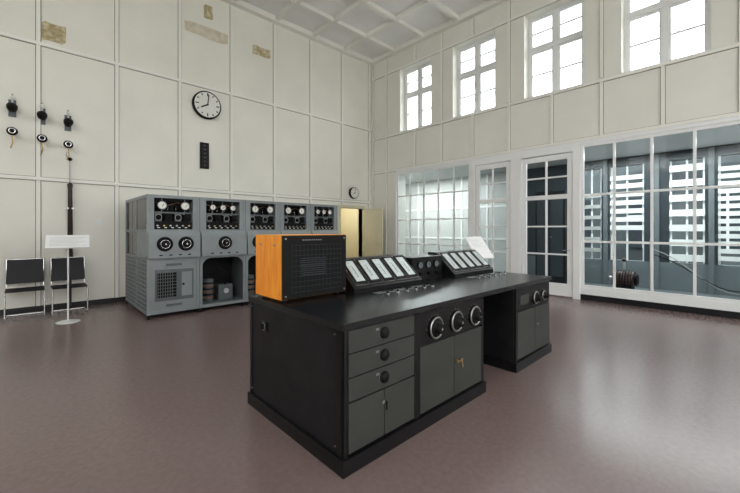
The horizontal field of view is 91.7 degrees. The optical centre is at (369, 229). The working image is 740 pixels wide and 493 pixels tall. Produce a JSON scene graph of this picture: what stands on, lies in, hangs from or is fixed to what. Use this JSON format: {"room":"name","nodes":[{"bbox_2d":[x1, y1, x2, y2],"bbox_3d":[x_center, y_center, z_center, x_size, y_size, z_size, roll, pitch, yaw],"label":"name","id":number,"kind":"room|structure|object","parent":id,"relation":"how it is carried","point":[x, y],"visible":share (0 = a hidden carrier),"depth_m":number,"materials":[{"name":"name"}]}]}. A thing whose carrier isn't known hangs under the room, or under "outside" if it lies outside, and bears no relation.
{"room":"control room","nodes":[
{"label":"control room","id":0,"kind":"room"},
{"bbox_2d":[66,152,73,307],"bbox_3d":[-5.776,-0.001,6.915,0.130,3.003,0.115,0,0,-43],"label":"pole","id":1,"kind":"object","parent":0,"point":[70,208],"visible":0.84,"depth_m":6.89,"materials":[{"name":"black metal"}]},
{"bbox_2d":[0,0,371,309],"bbox_3d":[-4.435,-2.175,8.400,13.100,7.350,0.200,0,0,-43],"label":"wall","id":2,"kind":"structure","parent":0,"point":[148,29],"depth_m":7.83,"materials":[{"name":"beige paint"}]},
{"bbox_2d":[6,94,17,116],"bbox_3d":[-6.303,-2.220,6.330,0.150,0.400,0.240,0,0,-43],"label":"insulator","id":3,"kind":"object","parent":2,"relation":"attached to","point":[12,107],"visible":1,"depth_m":6.33,"materials":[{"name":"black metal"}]},
{"bbox_2d":[6,127,17,147],"bbox_3d":[-6.324,-1.626,6.352,0.150,0.378,0.179,0,0,-43],"label":"connector","id":4,"kind":"object","parent":2,"relation":"attached to","point":[10,130],"visible":1,"depth_m":6.31,"materials":[{"name":"black plastic"}]},
{"bbox_2d":[37,134,47,154],"bbox_3d":[-6.041,-1.566,6.620,0.150,0.378,0.179,0,0,-43],"label":"connector","id":5,"kind":"object","parent":2,"relation":"attached to","point":[42,138],"visible":1,"depth_m":6.58,"materials":[{"name":"black"}]},
{"bbox_2d":[37,103,47,124],"bbox_3d":[-6.020,-2.160,6.598,0.150,0.400,0.240,0,0,-43],"label":"insulator","id":6,"kind":"object","parent":2,"relation":"attached to","point":[42,115],"visible":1,"depth_m":6.60,"materials":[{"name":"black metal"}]},
{"bbox_2d":[40,21,65,44],"bbox_3d":[-5.984,-3.725,6.793,0.370,0.371,0.006,0,0,-43],"label":"wall patch","id":7,"kind":"object","parent":2,"relation":"attached to","point":[51,32],"visible":1,"depth_m":6.79,"materials":[{"name":"beige paint"}]},
{"bbox_2d":[0,296,125,315],"bbox_3d":[-4.519,1.450,8.162,12.650,0.100,0.030,0,0,-43],"label":"baseboard","id":8,"kind":"structure","parent":2,"relation":"attached to","point":[118,299],"depth_m":6.83,"materials":[{"name":"black paint"}]},
{"bbox_2d":[63,140,72,159],"bbox_3d":[-5.772,-1.516,6.874,0.150,0.378,0.179,0,0,-43],"label":"connector","id":9,"kind":"object","parent":2,"relation":"attached to","point":[68,144],"visible":1,"depth_m":6.83,"materials":[{"name":"black"}]},
{"bbox_2d":[63,110,73,130],"bbox_3d":[-5.751,-2.110,6.852,0.150,0.400,0.240,0,0,-43],"label":"insulator","id":10,"kind":"object","parent":2,"relation":"attached to","point":[68,122],"visible":1,"depth_m":6.86,"materials":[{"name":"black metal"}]},
{"bbox_2d":[95,219,100,224],"bbox_3d":[-5.482,-0.160,7.252,0.100,0.120,0.028,0,0,-43],"label":"light switch","id":11,"kind":"object","parent":2,"relation":"attached to","point":[97,221],"visible":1,"depth_m":7.24,"materials":[{"name":"white paint"}]},
{"bbox_2d":[0,0,371,305],"bbox_3d":[-4.518,-2.145,8.160,12.650,7.090,0.034,0,0,-43],"label":"molding","id":12,"kind":"structure","parent":2,"relation":"attached to","point":[37,42],"depth_m":7.85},
{"bbox_2d":[200,142,208,168],"bbox_3d":[-3.982,-1.790,8.649,0.200,0.620,0.060,0,0,-43],"label":"strip","id":13,"kind":"object","parent":2,"relation":"attached to","point":[204,147],"visible":1,"depth_m":8.62,"materials":[{"name":"black"}]},
{"bbox_2d":[184,20,227,43],"bbox_3d":[-3.950,-4.780,8.717,1.020,0.286,0.006,0,0,-43],"label":"wall patch","id":14,"kind":"object","parent":2,"relation":"attached to","point":[211,34],"visible":1,"depth_m":8.70,"materials":[{"name":"paint"}]},
{"bbox_2d":[192,91,220,119],"bbox_3d":[-3.923,-3.000,8.645,0.660,0.660,0.147,0,0,-43],"label":"wall clock","id":15,"kind":"object","parent":2,"relation":"attached to","point":[205,104],"visible":1,"depth_m":8.59,"materials":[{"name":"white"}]},
{"bbox_2d":[204,4,212,19],"bbox_3d":[-3.928,-5.293,8.738,0.224,0.340,0.006,0,0,-43],"label":"wall patch","id":16,"kind":"object","parent":2,"relation":"attached to","point":[208,14],"visible":1,"depth_m":8.74,"materials":[{"name":"beige paint"}]},
{"bbox_2d":[253,45,270,58],"bbox_3d":[-2.917,-4.803,9.694,0.525,0.263,0.006,0,0,-43],"label":"wall patch","id":17,"kind":"object","parent":2,"relation":"attached to","point":[257,50],"visible":1,"depth_m":9.68,"materials":[{"name":"beige paint"}]},
{"bbox_2d":[338,205,364,256],"bbox_3d":[-0.665,0.345,11.945,1.130,2.310,0.230,0,0,-43],"label":"door frame","id":18,"kind":"structure","parent":2,"relation":"in","point":[339,206],"depth_m":11.93,"materials":[{"name":"beige wood"}]},
{"bbox_2d":[349,187,358,198],"bbox_3d":[-0.531,-1.220,11.855,0.380,0.380,0.144,0,0,-43],"label":"wall clock","id":19,"kind":"object","parent":2,"relation":"attached to","point":[353,192],"visible":1,"depth_m":11.80,"materials":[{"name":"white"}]},
{"bbox_2d":[363,208,382,255],"bbox_3d":[0.068,0.395,11.843,0.115,2.190,0.915,0,0,-43],"label":"door","id":20,"kind":"structure","parent":2,"relation":"in","point":[372,218],"depth_m":11.84,"materials":[{"name":"beige paint"}]},
{"bbox_2d":[341,208,357,257],"bbox_3d":[-1.513,0.150,12.987,2.450,2.900,2.450,0,0,-43],"label":"wall","id":21,"kind":"structure","parent":0,"point":[349,217],"depth_m":13.82,"materials":[{"name":"beige paint"}]},
{"bbox_2d":[221,0,508,65],"bbox_3d":[1.351,-5.930,2.138,13.300,0.440,17.250,0,0,-43],"label":"ceiling","id":22,"kind":"structure","parent":0,"point":[370,32],"depth_m":9.94,"materials":[{"name":"paint"}]},
{"bbox_2d":[0,282,739,492],"bbox_3d":[1.795,1.550,3.487,15.400,0.140,18.600,0,0,-43],"label":"floor","id":23,"kind":"structure","parent":0,"point":[625,398],"depth_m":2.91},
{"bbox_2d":[3,258,45,321],"bbox_3d":[-5.949,1.004,6.202,0.505,0.992,0.632,0,0,-43],"label":"chair","id":24,"kind":"object","parent":23,"relation":"on","point":[26,270],"visible":1,"depth_m":6.33,"materials":[{"name":"black leather"}]},
{"bbox_2d":[45,235,89,324],"bbox_3d":[-4.923,0.792,5.860,0.568,1.416,0.320,0,0,-43],"label":"stand","id":25,"kind":"object","parent":23,"relation":"on","point":[52,241],"visible":1,"depth_m":5.85,"materials":[{"name":"white paint"}]},
{"bbox_2d":[50,256,88,316],"bbox_3d":[-5.500,1.004,6.572,0.505,0.992,0.632,0,0,-43],"label":"chair","id":26,"kind":"object","parent":23,"relation":"on","point":[58,265],"visible":0.98,"depth_m":6.69,"materials":[{"name":"black leather"}]},
{"bbox_2d":[126,194,199,319],"bbox_3d":[-3.998,0.450,6.891,0.832,2.100,1.993,0,0,-43],"label":"rack","id":27,"kind":"object","parent":23,"relation":"on","point":[163,231],"visible":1,"depth_m":6.32,"materials":[{"name":"grey metal"}]},
{"bbox_2d":[200,197,246,311],"bbox_3d":[-3.377,0.450,7.478,0.862,2.100,1.993,0,0,-43],"label":"rack","id":28,"kind":"object","parent":23,"relation":"on","point":[223,237],"visible":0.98,"depth_m":6.98,"materials":[{"name":"grey metal"}]},
{"bbox_2d":[246,200,280,304],"bbox_3d":[-2.785,0.450,8.038,0.752,2.100,1.993,0,0,-43],"label":"rack","id":29,"kind":"object","parent":23,"relation":"on","point":[262,217],"visible":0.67,"depth_m":7.47,"materials":[{"name":"grey metal"}]},
{"bbox_2d":[280,202,311,233],"bbox_3d":[-2.225,0.450,8.567,0.772,2.100,1.993,0,0,-43],"label":"rack","id":30,"kind":"object","parent":23,"relation":"on","point":[295,218],"visible":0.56,"depth_m":8.03,"materials":[{"name":"grey metal"}]},
{"bbox_2d":[311,204,338,233],"bbox_3d":[-1.655,0.450,9.107,0.782,2.100,1.993,0,0,-43],"label":"rack","id":31,"kind":"object","parent":23,"relation":"on","point":[324,218],"visible":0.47,"depth_m":8.57,"materials":[{"name":"grey metal"}]},
{"bbox_2d":[248,271,551,478],"bbox_3d":[0.607,1.035,3.752,3.311,0.930,1.362,0,0,-43],"label":"desk","id":32,"kind":"object","parent":23,"relation":"on","point":[350,378],"visible":1,"depth_m":2.70,"materials":[{"name":"black paint"}]},
{"bbox_2d":[256,234,345,301],"bbox_3d":[-0.598,0.305,3.155,0.653,0.530,0.454,0,0,-43],"label":"speaker","id":33,"kind":"object","parent":32,"relation":"on","point":[288,266],"visible":1,"depth_m":2.96,"materials":[{"name":"orange wood"}]},
{"bbox_2d":[343,254,433,294],"bbox_3d":[0.155,0.425,3.591,0.960,0.290,0.636,0,0,-43],"label":"console","id":34,"kind":"object","parent":32,"relation":"on","point":[378,272],"visible":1,"depth_m":3.55,"materials":[{"name":"black paint"}]},
{"bbox_2d":[404,254,441,279],"bbox_3d":[0.597,0.440,4.274,0.560,0.260,0.290,0,0,-43],"label":"box","id":35,"kind":"object","parent":32,"relation":"on","point":[426,266],"visible":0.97,"depth_m":4.18,"materials":[{"name":"black paint"}]},
{"bbox_2d":[428,249,505,277],"bbox_3d":[1.296,0.425,4.669,0.940,0.290,0.636,0,0,-43],"label":"console","id":36,"kind":"object","parent":32,"relation":"on","point":[466,262],"visible":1,"depth_m":4.59,"materials":[{"name":"black paint"}]},
{"bbox_2d":[464,236,493,258],"bbox_3d":[2.009,0.812,6.608,0.420,1.377,0.333,0,0,-28],"label":"stand","id":37,"kind":"object","parent":23,"relation":"on","point":[478,244],"visible":0.69,"depth_m":6.61,"materials":[{"name":"white paper"}]},
{"bbox_2d":[535,190,566,283],"bbox_3d":[5.297,0.190,10.378,0.640,2.580,0.800,0,0,-43],"label":"door","id":38,"kind":"structure","parent":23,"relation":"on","point":[557,208],"depth_m":10.10,"materials":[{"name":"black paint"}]},
{"bbox_2d":[395,115,739,318],"bbox_3d":[4.403,-0.210,7.984,0.170,3.420,10.350,0,0,-43],"label":"window frame","id":39,"kind":"structure","parent":23,"relation":"on","point":[703,305],"depth_m":7.68,"materials":[{"name":"white paint"}]},
{"bbox_2d":[476,161,509,271],"bbox_3d":[3.144,-0.115,9.236,0.119,3.170,0.940,0,0,-43],"label":"door","id":40,"kind":"structure","parent":39,"relation":"in","point":[503,164],"depth_m":9.23,"materials":[{"name":"white paint"}]},
{"bbox_2d":[522,153,572,296],"bbox_3d":[4.051,-0.115,8.277,0.119,3.170,1.100,0,0,-43],"label":"door","id":41,"kind":"structure","parent":39,"relation":"in","point":[561,289],"depth_m":8.19,"materials":[{"name":"white paint"}]},
{"bbox_2d":[609,258,638,288],"bbox_3d":[5.601,1.048,7.940,0.450,0.865,0.520,0,0,-43],"label":"motor","id":42,"kind":"object","parent":23,"relation":"on","point":[625,279],"visible":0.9,"depth_m":7.80,"materials":[{"name":"black metal"}]},
{"bbox_2d":[649,239,739,294],"bbox_3d":[6.712,0.840,7.311,0.040,1.280,1.640,0,0,-43],"label":"handrail","id":43,"kind":"object","parent":23,"relation":"on","point":[689,270],"visible":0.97,"depth_m":7.50,"materials":[{"name":"grey"}]},
{"bbox_2d":[373,0,739,255],"bbox_3d":[6.018,-2.175,6.552,0.450,7.350,17.250,0,0,-43],"label":"wall","id":44,"kind":"structure","parent":0,"point":[705,86],"depth_m":8.57,"materials":[{"name":"beige paint"}]},
{"bbox_2d":[401,61,430,131],"bbox_3d":[1.501,-4.150,11.227,0.310,2.020,1.230,0,0,-43],"label":"window","id":45,"kind":"structure","parent":44,"relation":"in","point":[421,90],"depth_m":11.30,"materials":[{"name":"white paint"}]},
{"bbox_2d":[454,34,494,117],"bbox_3d":[2.879,-4.150,9.770,0.310,2.020,1.260,0,0,-43],"label":"window","id":46,"kind":"structure","parent":44,"relation":"in","point":[479,69],"depth_m":9.83,"materials":[{"name":"white paint"}]},
{"bbox_2d":[526,0,582,98],"bbox_3d":[4.263,-4.150,8.306,0.310,2.020,1.270,0,0,-43],"label":"window","id":47,"kind":"structure","parent":44,"relation":"in","point":[557,41],"depth_m":8.37,"materials":[{"name":"white paint"}]},
{"bbox_2d":[371,0,739,254],"bbox_3d":[5.912,-2.145,6.314,0.032,7.090,17.050,0,0,-43],"label":"trim","id":48,"kind":"structure","parent":44,"relation":"attached to","point":[662,66],"depth_m":8.40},
{"bbox_2d":[624,0,710,72],"bbox_3d":[5.624,-4.150,6.868,0.310,2.020,1.310,0,0,-43],"label":"window","id":49,"kind":"structure","parent":44,"relation":"in","point":[663,7],"depth_m":6.94,"materials":[{"name":"white paint"}]},
{"bbox_2d":[405,143,739,296],"bbox_3d":[6.688,-0.210,9.629,0.250,3.420,16.800,0,0,-43],"label":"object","id":50,"kind":"structure","parent":0,"point":[668,275],"depth_m":9.76,"materials":[{"name":"grey"}]},
{"bbox_2d":[585,168,601,258],"bbox_3d":[6.250,-0.448,10.033,0.090,2.484,0.391,0,0,-43],"label":"slatted blinds","id":51,"kind":"object","parent":50,"relation":"attached to","point":[591,206],"depth_m":10.03,"materials":[{"name":"white paint"}]},
{"bbox_2d":[610,164,643,260],"bbox_3d":[6.776,-0.446,9.477,0.090,2.479,0.719,0,0,-43],"label":"slatted blinds","id":52,"kind":"object","parent":50,"relation":"attached to","point":[626,177],"depth_m":9.45,"materials":[{"name":"white paint"}]},
{"bbox_2d":[669,157,704,263],"bbox_3d":[7.592,-0.447,8.614,0.090,2.482,0.629,0,0,-43],"label":"slatted blinds","id":53,"kind":"object","parent":50,"relation":"attached to","point":[687,182],"depth_m":8.61,"materials":[{"name":"white paint"}]},
{"bbox_2d":[718,156,739,264],"bbox_3d":[8.084,-0.444,8.094,0.090,2.459,0.333,0,0,-43],"label":"slatted blinds","id":54,"kind":"object","parent":50,"relation":"attached to","point":[734,167],"depth_m":8.08,"materials":[{"name":"white paint"}]},
{"bbox_2d":[405,125,739,183],"bbox_3d":[5.870,-1.970,8.856,2.500,0.100,16.800,0,0,-43],"label":"ceiling","id":55,"kind":"structure","parent":0,"point":[728,135],"depth_m":8.47,"materials":[{"name":"grey paint"}]},
{"label":"outside","id":56,"kind":"structure","parent":0,"visible":0},
{"bbox_3d":[32.548,1.775,30.784,70.400,0.250,120.000,0,0,-43],"label":"ground","id":57,"kind":"structure","parent":56,"visible":0},
{"bbox_2d":[430,40,535,112],"bbox_3d":[10.414,-9.587,36.842,8.974,22.474,14.544,0,0,9],"label":"bare tree","id":58,"kind":"object","parent":57,"relation":"on","point":[469,65],"visible":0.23,"depth_m":34.13,"materials":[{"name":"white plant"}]},
{"bbox_2d":[585,154,739,265],"bbox_3d":[10.934,-0.300,10.341,0.300,3.900,18.000,0,0,-43],"label":"wall","id":59,"kind":"structure","parent":57,"relation":"on","point":[635,251],"depth_m":12.09,"materials":[{"name":"grey"}]},
{"bbox_2d":[631,0,703,69],"bbox_3d":[20.922,-7.672,21.858,10.094,18.643,12.841,0,0,-22],"label":"bare tree","id":60,"kind":"object","parent":57,"relation":"on","point":[680,23],"visible":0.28,"depth_m":22.79,"materials":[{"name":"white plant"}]}
]}

